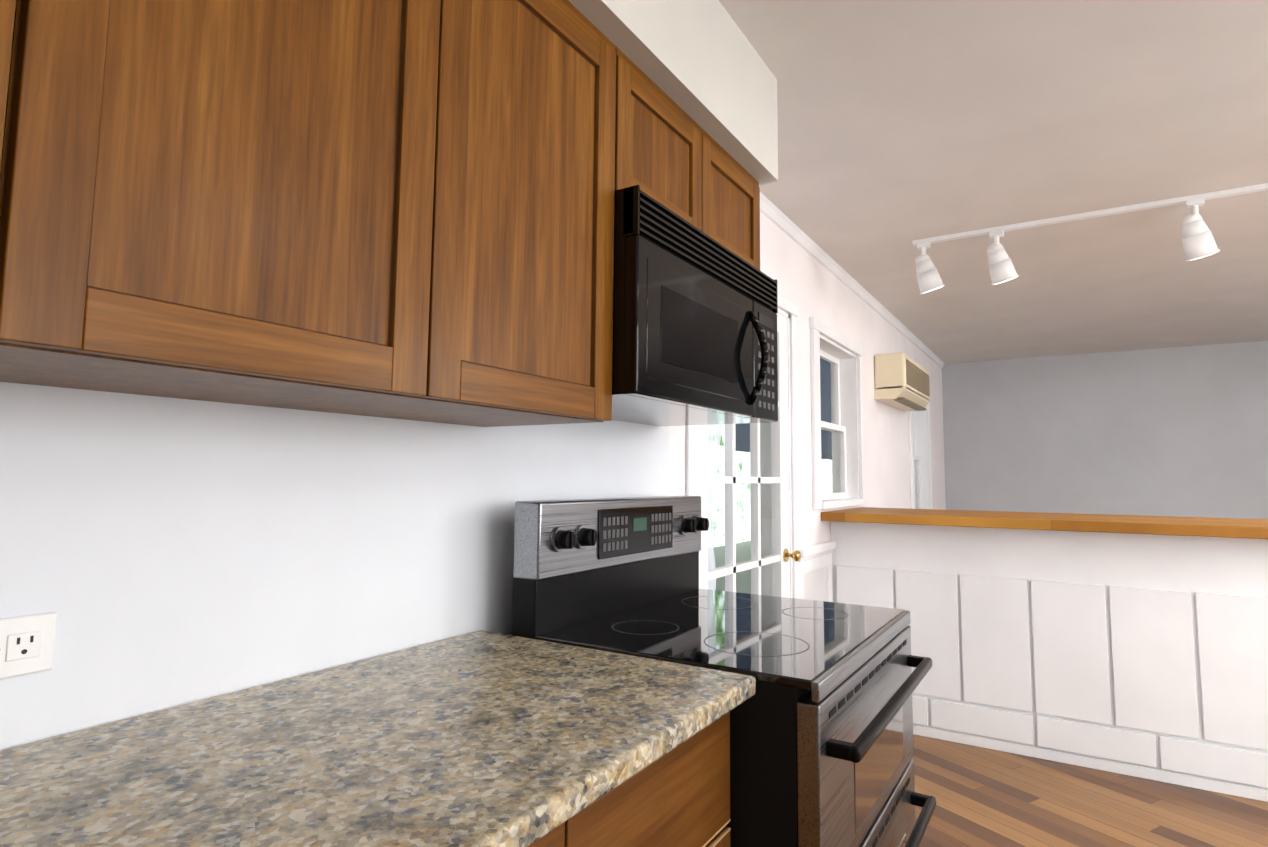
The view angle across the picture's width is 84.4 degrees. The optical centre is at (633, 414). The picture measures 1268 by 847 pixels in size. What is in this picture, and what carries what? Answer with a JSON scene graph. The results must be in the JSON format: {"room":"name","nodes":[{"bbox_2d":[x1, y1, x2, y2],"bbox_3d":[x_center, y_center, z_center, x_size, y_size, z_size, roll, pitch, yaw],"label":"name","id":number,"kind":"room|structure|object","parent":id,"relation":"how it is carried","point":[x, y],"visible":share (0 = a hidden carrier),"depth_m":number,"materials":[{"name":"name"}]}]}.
{"room":"kitchen","nodes":[
{"label":"kitchen","id":0,"kind":"room"},
{"bbox_2d":[0,211,945,750],"bbox_3d":[0.490,0.292,3.022,0.160,2.565,10.320,-3,-6,32],"label":"wall","id":1,"kind":"structure","parent":0,"point":[160,553],"depth_m":1.15,"materials":[{"name":"paint"}]},
{"bbox_2d":[0,0,15,168],"bbox_3d":[-0.929,-0.485,0.324,0.344,0.787,0.921,-3,-6,32],"label":"upper cabinet","id":2,"kind":"object","parent":1,"relation":"attached to","point":[7,12],"depth_m":0.60,"materials":[{"name":"brown wood"}]},
{"bbox_2d":[0,612,56,678],"bbox_3d":[-0.766,0.282,0.839,0.010,0.072,0.116,-3,-6,32],"label":"wall outlet","id":3,"kind":"object","parent":1,"relation":"attached to","point":[27,643],"visible":1,"depth_m":0.86,"materials":[{"name":"white plastic"}]},
{"bbox_2d":[0,0,615,426],"bbox_3d":[-0.434,-0.410,1.113,0.344,0.787,0.940,-3,-6,32],"label":"upper cabinet","id":4,"kind":"object","parent":1,"relation":"attached to","point":[390,208],"visible":1,"depth_m":0.87,"materials":[{"name":"brown wood"}]},
{"bbox_2d":[615,47,759,269],"bbox_3d":[0.027,-0.577,1.866,0.344,0.310,0.784,-3,-6,32],"label":"upper cabinet","id":5,"kind":"object","parent":1,"relation":"attached to","point":[672,155],"visible":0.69,"depth_m":1.69,"materials":[{"name":"brown wood"}]},
{"bbox_2d":[612,185,777,425],"bbox_3d":[0.066,-0.213,1.800,0.451,0.420,0.780,-3,-6,32],"label":"microwave","id":6,"kind":"object","parent":5,"relation":"attached to","point":[695,310],"visible":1,"depth_m":1.57,"materials":[{"name":"black"}]},
{"bbox_2d":[686,294,800,598],"bbox_3d":[0.427,0.468,2.844,0.228,2.080,1.130,-3,-6,32],"label":"french door","id":7,"kind":"structure","parent":1,"relation":"attached to","point":[773,500],"depth_m":3.08,"materials":[{"name":"paint"}]},
{"bbox_2d":[798,541,835,601],"bbox_3d":[0.914,1.107,3.452,0.039,0.925,0.532,-3,-6,32],"label":"wainscot panel","id":8,"kind":"object","parent":1,"relation":"attached to","point":[815,570],"visible":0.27,"depth_m":3.48,"materials":[{"name":"paint"}]},
{"bbox_2d":[810,316,863,509],"bbox_3d":[1.097,0.028,3.988,0.190,0.985,0.970,-3,-6,32],"label":"window","id":9,"kind":"structure","parent":1,"relation":"attached to","point":[844,426],"depth_m":4.30,"materials":[{"name":"paint"}]},
{"bbox_2d":[760,192,944,367],"bbox_3d":[1.677,-0.748,4.819,0.034,0.050,5.878,-3,-6,32],"label":"crown molding","id":10,"kind":"structure","parent":1,"relation":"attached to","point":[771,211],"depth_m":3.94,"materials":[{"name":"paint"}]},
{"bbox_2d":[874,352,929,410],"bbox_3d":[1.964,-0.223,5.078,0.206,0.314,0.950,-3,-6,32],"label":"mini-split air conditioner","id":11,"kind":"object","parent":1,"relation":"attached to","point":[902,380],"visible":1,"depth_m":4.72,"materials":[{"name":"beige plastic"}]},
{"bbox_2d":[908,393,932,508],"bbox_3d":[2.425,0.415,6.090,0.190,1.355,0.950,-3,-6,32],"label":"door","id":12,"kind":"structure","parent":1,"relation":"attached to","point":[920,457],"depth_m":6.42,"materials":[{"name":"paint"}]},
{"bbox_2d":[719,0,1267,363],"bbox_3d":[2.521,-1.054,1.877,4.600,0.050,10.000,-3,-6,32],"label":"ceiling","id":13,"kind":"structure","parent":0,"point":[902,124],"depth_m":2.63,"materials":[{"name":"paint"}]},
{"bbox_2d":[568,0,777,184],"bbox_3d":[-0.822,-1.025,0.489,0.394,0.320,4.120,-3,-6,32],"label":"soffit","id":14,"kind":"structure","parent":13,"relation":"attached to","point":[702,65],"depth_m":1.72,"materials":[{"name":"paint"}]},
{"bbox_2d":[912,183,1267,293],"bbox_3d":[2.187,-0.784,3.147,1.730,0.267,0.154,-3,-6,32],"label":"track light","id":15,"kind":"object","parent":13,"relation":"attached to","point":[1198,240],"visible":1,"depth_m":3.19,"materials":[{"name":"white plastic"}]},
{"bbox_2d":[911,734,1267,846],"bbox_3d":[2.497,1.450,1.652,4.600,0.050,10.000,-3,-6,32],"label":"floor","id":16,"kind":"structure","parent":0,"point":[985,797],"depth_m":2.69,"materials":[{"name":"brown wood"}]},
{"bbox_2d":[528,712,730,846],"bbox_3d":[-0.334,0.891,0.932,0.597,0.882,0.923,-3,-6,32],"label":"base cabinet","id":17,"kind":"object","parent":16,"relation":"on","point":[678,796],"visible":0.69,"depth_m":1.01,"materials":[{"name":"brown wood"}]},
{"bbox_2d":[0,630,755,846],"bbox_3d":[-0.808,0.358,0.168,0.641,0.033,2.815,-3,-6,32],"label":"countertop","id":18,"kind":"structure","parent":17,"relation":"on","point":[481,738],"depth_m":0.84,"materials":[{"name":"beige stone"}]},
{"bbox_2d":[508,495,935,846],"bbox_3d":[0.227,0.799,1.602,0.755,1.195,0.764,-3,-6,32],"label":"range","id":19,"kind":"object","parent":16,"relation":"on","point":[821,739],"visible":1,"depth_m":1.48,"materials":[{"name":"black metal"}]},
{"bbox_2d":[830,521,893,607],"bbox_3d":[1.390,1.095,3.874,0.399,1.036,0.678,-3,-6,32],"label":"wainscot panel","id":20,"kind":"object","parent":16,"relation":"on","point":[861,554],"depth_m":3.64,"materials":[{"name":"paint"}]},
{"bbox_2d":[821,507,1267,538],"bbox_3d":[2.178,0.514,3.357,2.328,0.045,0.850,-3,-6,32],"label":"bar countertop","id":21,"kind":"structure","parent":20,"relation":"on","point":[1201,526],"depth_m":3.19,"materials":[{"name":"brown wood"}]},
{"bbox_2d":[890,524,941,739],"bbox_3d":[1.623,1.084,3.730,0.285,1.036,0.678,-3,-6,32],"label":"wainscot panel","id":22,"kind":"object","parent":16,"relation":"on","point":[913,548],"depth_m":3.47,"materials":[{"name":"paint"}]},
{"bbox_2d":[938,526,1033,756],"bbox_3d":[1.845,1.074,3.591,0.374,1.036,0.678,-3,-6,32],"label":"wainscot panel","id":23,"kind":"object","parent":16,"relation":"on","point":[982,571],"depth_m":3.31,"materials":[{"name":"paint"}]},
{"bbox_2d":[1022,529,1113,772],"bbox_3d":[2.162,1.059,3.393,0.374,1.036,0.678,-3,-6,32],"label":"wainscot panel","id":24,"kind":"object","parent":16,"relation":"on","point":[1066,582],"depth_m":3.13,"materials":[{"name":"paint"}]},
{"bbox_2d":[1102,532,1177,784],"bbox_3d":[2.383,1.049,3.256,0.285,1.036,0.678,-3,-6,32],"label":"wainscot panel","id":25,"kind":"object","parent":16,"relation":"on","point":[1145,656],"depth_m":3.00,"materials":[{"name":"paint"}]},
{"bbox_2d":[1162,535,1267,801],"bbox_3d":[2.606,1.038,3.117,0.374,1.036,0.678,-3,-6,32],"label":"wainscot panel","id":26,"kind":"object","parent":16,"relation":"on","point":[1217,587],"depth_m":2.86,"materials":[{"name":"paint"}]},
{"bbox_2d":[942,340,1267,518],"bbox_3d":[5.200,0.609,6.053,4.600,2.565,0.160,-3,-6,32],"label":"wall","id":27,"kind":"structure","parent":0,"point":[1178,431],"depth_m":6.47,"materials":[{"name":"paint"}]},
{"label":"outside","id":28,"kind":"structure","parent":0,"visible":0},
{"bbox_2d":[719,424,724,449],"bbox_3d":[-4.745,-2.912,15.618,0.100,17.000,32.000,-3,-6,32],"label":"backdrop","id":29,"kind":"structure","parent":28,"point":[721,447],"depth_m":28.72,"materials":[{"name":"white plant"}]},
{"bbox_2d":[713,541,750,593],"bbox_3d":[-0.162,2.649,12.208,10.840,0.100,32.000,-3,-6,32],"label":"ground","id":30,"kind":"structure","parent":28,"point":[743,581],"depth_m":12.23,"materials":[{"name":"grey"}]},
{"bbox_2d":[713,450,832,546],"bbox_3d":[-0.211,1.556,12.344,0.100,2.200,32.000,-3,-6,32],"label":"hedge","id":31,"kind":"object","parent":30,"relation":"on","point":[827,467],"depth_m":16.59,"materials":[{"name":"white"}]}
]}

